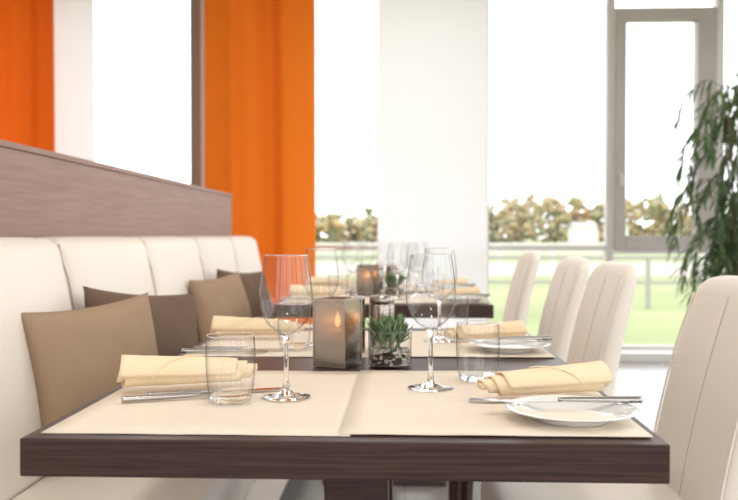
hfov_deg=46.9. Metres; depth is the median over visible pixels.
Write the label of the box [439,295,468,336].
water glass
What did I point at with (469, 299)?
plate
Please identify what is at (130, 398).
fork
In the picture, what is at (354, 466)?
dining table
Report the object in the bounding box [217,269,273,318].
throw pillow
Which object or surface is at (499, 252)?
rail fence
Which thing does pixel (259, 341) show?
placemat
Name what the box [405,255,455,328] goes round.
bowl
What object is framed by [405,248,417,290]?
wine glass
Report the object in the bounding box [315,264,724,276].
path
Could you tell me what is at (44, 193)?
wall
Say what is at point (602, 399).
table knife
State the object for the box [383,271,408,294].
succulent
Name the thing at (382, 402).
placemat
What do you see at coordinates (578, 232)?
house
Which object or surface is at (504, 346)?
plate
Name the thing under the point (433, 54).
wall
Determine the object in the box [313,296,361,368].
candle lantern
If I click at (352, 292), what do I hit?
salt shaker
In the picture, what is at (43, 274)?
bench
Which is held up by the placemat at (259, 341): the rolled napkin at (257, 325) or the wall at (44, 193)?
the rolled napkin at (257, 325)
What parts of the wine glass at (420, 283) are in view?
stem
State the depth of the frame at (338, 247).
7.12 m
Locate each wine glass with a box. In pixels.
[259,254,312,400]
[303,248,338,345]
[344,242,362,295]
[378,241,393,286]
[391,270,406,299]
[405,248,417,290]
[405,253,455,391]
[407,242,425,296]
[412,241,428,286]
[422,248,456,342]
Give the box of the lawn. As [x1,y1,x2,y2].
[315,238,708,344]
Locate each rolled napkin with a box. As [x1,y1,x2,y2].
[117,355,257,386]
[210,316,304,335]
[289,285,345,295]
[308,276,354,285]
[428,278,467,285]
[433,286,480,296]
[444,320,526,337]
[476,361,612,395]
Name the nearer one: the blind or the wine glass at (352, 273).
the wine glass at (352, 273)
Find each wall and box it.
[0,139,232,237]
[54,0,94,160]
[378,0,487,327]
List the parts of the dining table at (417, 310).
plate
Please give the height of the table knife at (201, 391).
0.010 m
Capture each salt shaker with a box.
[341,290,364,351]
[376,263,382,289]
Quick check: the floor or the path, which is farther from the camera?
the path
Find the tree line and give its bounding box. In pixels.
[315,191,730,242]
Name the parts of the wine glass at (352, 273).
stem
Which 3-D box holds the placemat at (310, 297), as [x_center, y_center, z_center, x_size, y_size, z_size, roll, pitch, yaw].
[-0.129,0.202,3.538,0.413,0.002,0.510,0,1,2]
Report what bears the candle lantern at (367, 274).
on the placemat at (310, 297)
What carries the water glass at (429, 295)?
on the placemat at (426, 299)
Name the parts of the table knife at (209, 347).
handle, blade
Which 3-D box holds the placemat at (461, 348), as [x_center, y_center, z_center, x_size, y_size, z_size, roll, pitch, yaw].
[0.206,0.226,2.076,0.408,0.002,0.490,0,1,2]
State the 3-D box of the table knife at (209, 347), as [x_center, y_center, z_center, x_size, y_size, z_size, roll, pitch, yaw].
[-0.280,0.222,1.924,0.228,0.010,0.017,0,1,-2]
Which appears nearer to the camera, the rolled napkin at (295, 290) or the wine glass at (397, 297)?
the wine glass at (397, 297)
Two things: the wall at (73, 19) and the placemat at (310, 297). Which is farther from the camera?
the wall at (73, 19)
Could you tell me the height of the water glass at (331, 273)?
0.104 m
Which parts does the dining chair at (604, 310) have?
backrest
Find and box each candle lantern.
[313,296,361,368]
[357,264,378,296]
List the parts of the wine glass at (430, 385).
stem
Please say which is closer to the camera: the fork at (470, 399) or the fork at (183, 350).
the fork at (470, 399)
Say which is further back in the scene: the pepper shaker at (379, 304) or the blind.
the blind
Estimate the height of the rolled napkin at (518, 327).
0.045 m
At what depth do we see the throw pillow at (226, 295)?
3.43 m
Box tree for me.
[657,72,737,307]
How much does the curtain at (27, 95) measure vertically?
3.250 m
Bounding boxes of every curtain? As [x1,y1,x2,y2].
[0,0,54,151]
[204,0,315,323]
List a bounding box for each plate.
[435,285,473,288]
[442,296,488,302]
[468,339,550,353]
[505,394,639,426]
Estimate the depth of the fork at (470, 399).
1.33 m
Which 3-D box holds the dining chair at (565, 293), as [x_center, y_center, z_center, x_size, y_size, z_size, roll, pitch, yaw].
[0.571,0.492,3.368,0.541,0.932,0.440,0,1,2]
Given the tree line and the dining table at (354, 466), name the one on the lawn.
the tree line
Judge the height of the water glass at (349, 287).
0.104 m
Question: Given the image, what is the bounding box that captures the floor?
[280,362,672,499]
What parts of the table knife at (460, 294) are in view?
handle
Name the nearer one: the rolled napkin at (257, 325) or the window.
the rolled napkin at (257, 325)
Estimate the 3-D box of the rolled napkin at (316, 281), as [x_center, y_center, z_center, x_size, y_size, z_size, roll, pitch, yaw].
[-0.187,0.157,4.265,0.240,0.049,0.057,0,1,-8]
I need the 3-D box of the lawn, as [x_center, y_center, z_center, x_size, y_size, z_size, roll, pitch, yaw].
[9.025,-2.199,213.539,520.000,0.200,412.530,0,1,2]
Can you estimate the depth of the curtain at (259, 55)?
6.42 m
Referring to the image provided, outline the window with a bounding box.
[610,0,724,349]
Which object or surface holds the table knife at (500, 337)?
on the plate at (504, 346)
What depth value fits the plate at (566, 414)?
1.22 m
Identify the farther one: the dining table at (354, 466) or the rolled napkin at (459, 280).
the rolled napkin at (459, 280)
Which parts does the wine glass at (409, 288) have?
stem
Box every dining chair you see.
[449,256,589,499]
[453,261,638,499]
[480,275,737,499]
[502,251,539,324]
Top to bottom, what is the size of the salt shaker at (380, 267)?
0.134 m
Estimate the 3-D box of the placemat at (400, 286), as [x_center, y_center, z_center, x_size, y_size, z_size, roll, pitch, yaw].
[0.297,0.188,4.229,0.408,0.002,0.500,0,1,2]
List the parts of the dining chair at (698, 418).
seat, backrest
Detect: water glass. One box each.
[205,332,255,403]
[277,302,310,349]
[328,273,347,296]
[341,267,356,288]
[427,272,444,297]
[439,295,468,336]
[456,320,499,382]
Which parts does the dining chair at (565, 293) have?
backrest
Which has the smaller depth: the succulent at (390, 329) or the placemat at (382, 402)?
the placemat at (382, 402)
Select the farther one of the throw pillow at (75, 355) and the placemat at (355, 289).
the placemat at (355, 289)
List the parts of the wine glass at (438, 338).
stem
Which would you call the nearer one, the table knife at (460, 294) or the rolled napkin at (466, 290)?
the table knife at (460, 294)
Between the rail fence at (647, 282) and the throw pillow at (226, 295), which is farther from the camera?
the rail fence at (647, 282)
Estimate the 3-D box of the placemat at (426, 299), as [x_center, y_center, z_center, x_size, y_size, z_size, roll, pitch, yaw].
[0.267,0.200,3.525,0.408,0.002,0.510,0,1,2]
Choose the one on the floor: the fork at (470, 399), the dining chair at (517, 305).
the dining chair at (517, 305)
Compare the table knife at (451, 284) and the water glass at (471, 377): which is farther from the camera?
the table knife at (451, 284)
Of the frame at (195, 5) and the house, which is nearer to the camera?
the frame at (195, 5)
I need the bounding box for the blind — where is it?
[736,35,737,189]
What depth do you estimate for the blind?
6.71 m
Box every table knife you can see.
[147,387,281,394]
[194,346,295,349]
[280,298,312,299]
[433,294,489,295]
[451,284,475,285]
[453,336,551,339]
[484,396,642,402]
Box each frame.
[190,0,200,186]
[200,0,377,250]
[487,0,610,322]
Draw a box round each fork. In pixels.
[121,392,208,402]
[181,348,267,352]
[469,398,514,402]
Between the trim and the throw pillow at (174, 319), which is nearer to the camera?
the throw pillow at (174, 319)
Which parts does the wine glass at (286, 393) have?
stem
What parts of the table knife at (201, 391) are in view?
handle, blade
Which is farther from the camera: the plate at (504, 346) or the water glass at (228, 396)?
the plate at (504, 346)
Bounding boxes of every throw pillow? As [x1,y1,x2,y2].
[21,292,158,426]
[83,286,197,355]
[189,271,251,342]
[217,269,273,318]
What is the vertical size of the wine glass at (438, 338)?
0.229 m
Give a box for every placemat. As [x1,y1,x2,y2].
[41,371,359,435]
[183,331,369,357]
[282,294,368,303]
[323,285,384,290]
[340,370,652,436]
[365,331,554,356]
[385,294,487,302]
[399,285,441,290]
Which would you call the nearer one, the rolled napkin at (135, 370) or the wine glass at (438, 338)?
the rolled napkin at (135, 370)
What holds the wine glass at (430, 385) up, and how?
on the placemat at (382, 402)
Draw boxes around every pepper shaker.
[369,289,394,351]
[386,262,398,290]
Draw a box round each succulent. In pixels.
[359,313,414,366]
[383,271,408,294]
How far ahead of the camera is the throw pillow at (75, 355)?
1.98 m
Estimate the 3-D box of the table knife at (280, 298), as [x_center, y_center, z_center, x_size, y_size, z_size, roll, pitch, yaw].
[-0.242,0.196,3.408,0.228,0.010,0.017,0,1,0]
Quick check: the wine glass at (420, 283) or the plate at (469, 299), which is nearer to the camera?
the plate at (469, 299)
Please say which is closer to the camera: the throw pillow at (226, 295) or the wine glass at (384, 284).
the throw pillow at (226, 295)
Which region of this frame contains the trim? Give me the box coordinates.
[619,350,675,361]
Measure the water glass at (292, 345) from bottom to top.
0.104 m
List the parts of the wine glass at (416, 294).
stem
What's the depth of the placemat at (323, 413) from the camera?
1.27 m
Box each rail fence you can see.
[315,243,692,262]
[315,251,708,278]
[315,256,704,308]
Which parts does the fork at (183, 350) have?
handle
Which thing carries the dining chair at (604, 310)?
on the floor
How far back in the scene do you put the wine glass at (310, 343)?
2.03 m
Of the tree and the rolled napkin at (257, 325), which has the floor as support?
the tree
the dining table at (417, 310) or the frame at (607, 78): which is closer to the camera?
the dining table at (417, 310)
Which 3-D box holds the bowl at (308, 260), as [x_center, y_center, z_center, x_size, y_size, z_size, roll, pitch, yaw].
[-0.133,0.073,1.368,0.086,0.128,0.086,0,1,2]
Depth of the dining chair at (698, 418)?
1.74 m
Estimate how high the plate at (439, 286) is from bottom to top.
0.018 m
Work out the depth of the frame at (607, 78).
7.02 m
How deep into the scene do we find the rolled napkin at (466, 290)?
3.47 m
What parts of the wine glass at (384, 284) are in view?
stem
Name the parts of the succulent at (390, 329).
glass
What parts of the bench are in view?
panel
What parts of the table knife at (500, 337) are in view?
blade, handle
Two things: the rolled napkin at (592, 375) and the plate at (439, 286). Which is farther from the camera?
the plate at (439, 286)
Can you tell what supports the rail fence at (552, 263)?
on the lawn
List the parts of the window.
sash frame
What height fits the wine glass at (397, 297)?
0.229 m
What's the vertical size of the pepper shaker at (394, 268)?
0.134 m
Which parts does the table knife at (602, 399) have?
blade, handle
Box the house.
[568,222,597,242]
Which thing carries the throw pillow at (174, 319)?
on the bench
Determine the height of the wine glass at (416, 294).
0.229 m
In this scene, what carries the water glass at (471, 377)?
on the placemat at (382, 402)
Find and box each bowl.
[259,260,312,331]
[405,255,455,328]
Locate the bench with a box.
[0,236,312,499]
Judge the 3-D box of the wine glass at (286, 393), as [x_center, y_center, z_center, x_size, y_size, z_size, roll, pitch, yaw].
[-0.133,0.122,1.369,0.086,0.229,0.086,0,1,22]
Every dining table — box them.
[20,328,669,499]
[273,284,493,485]

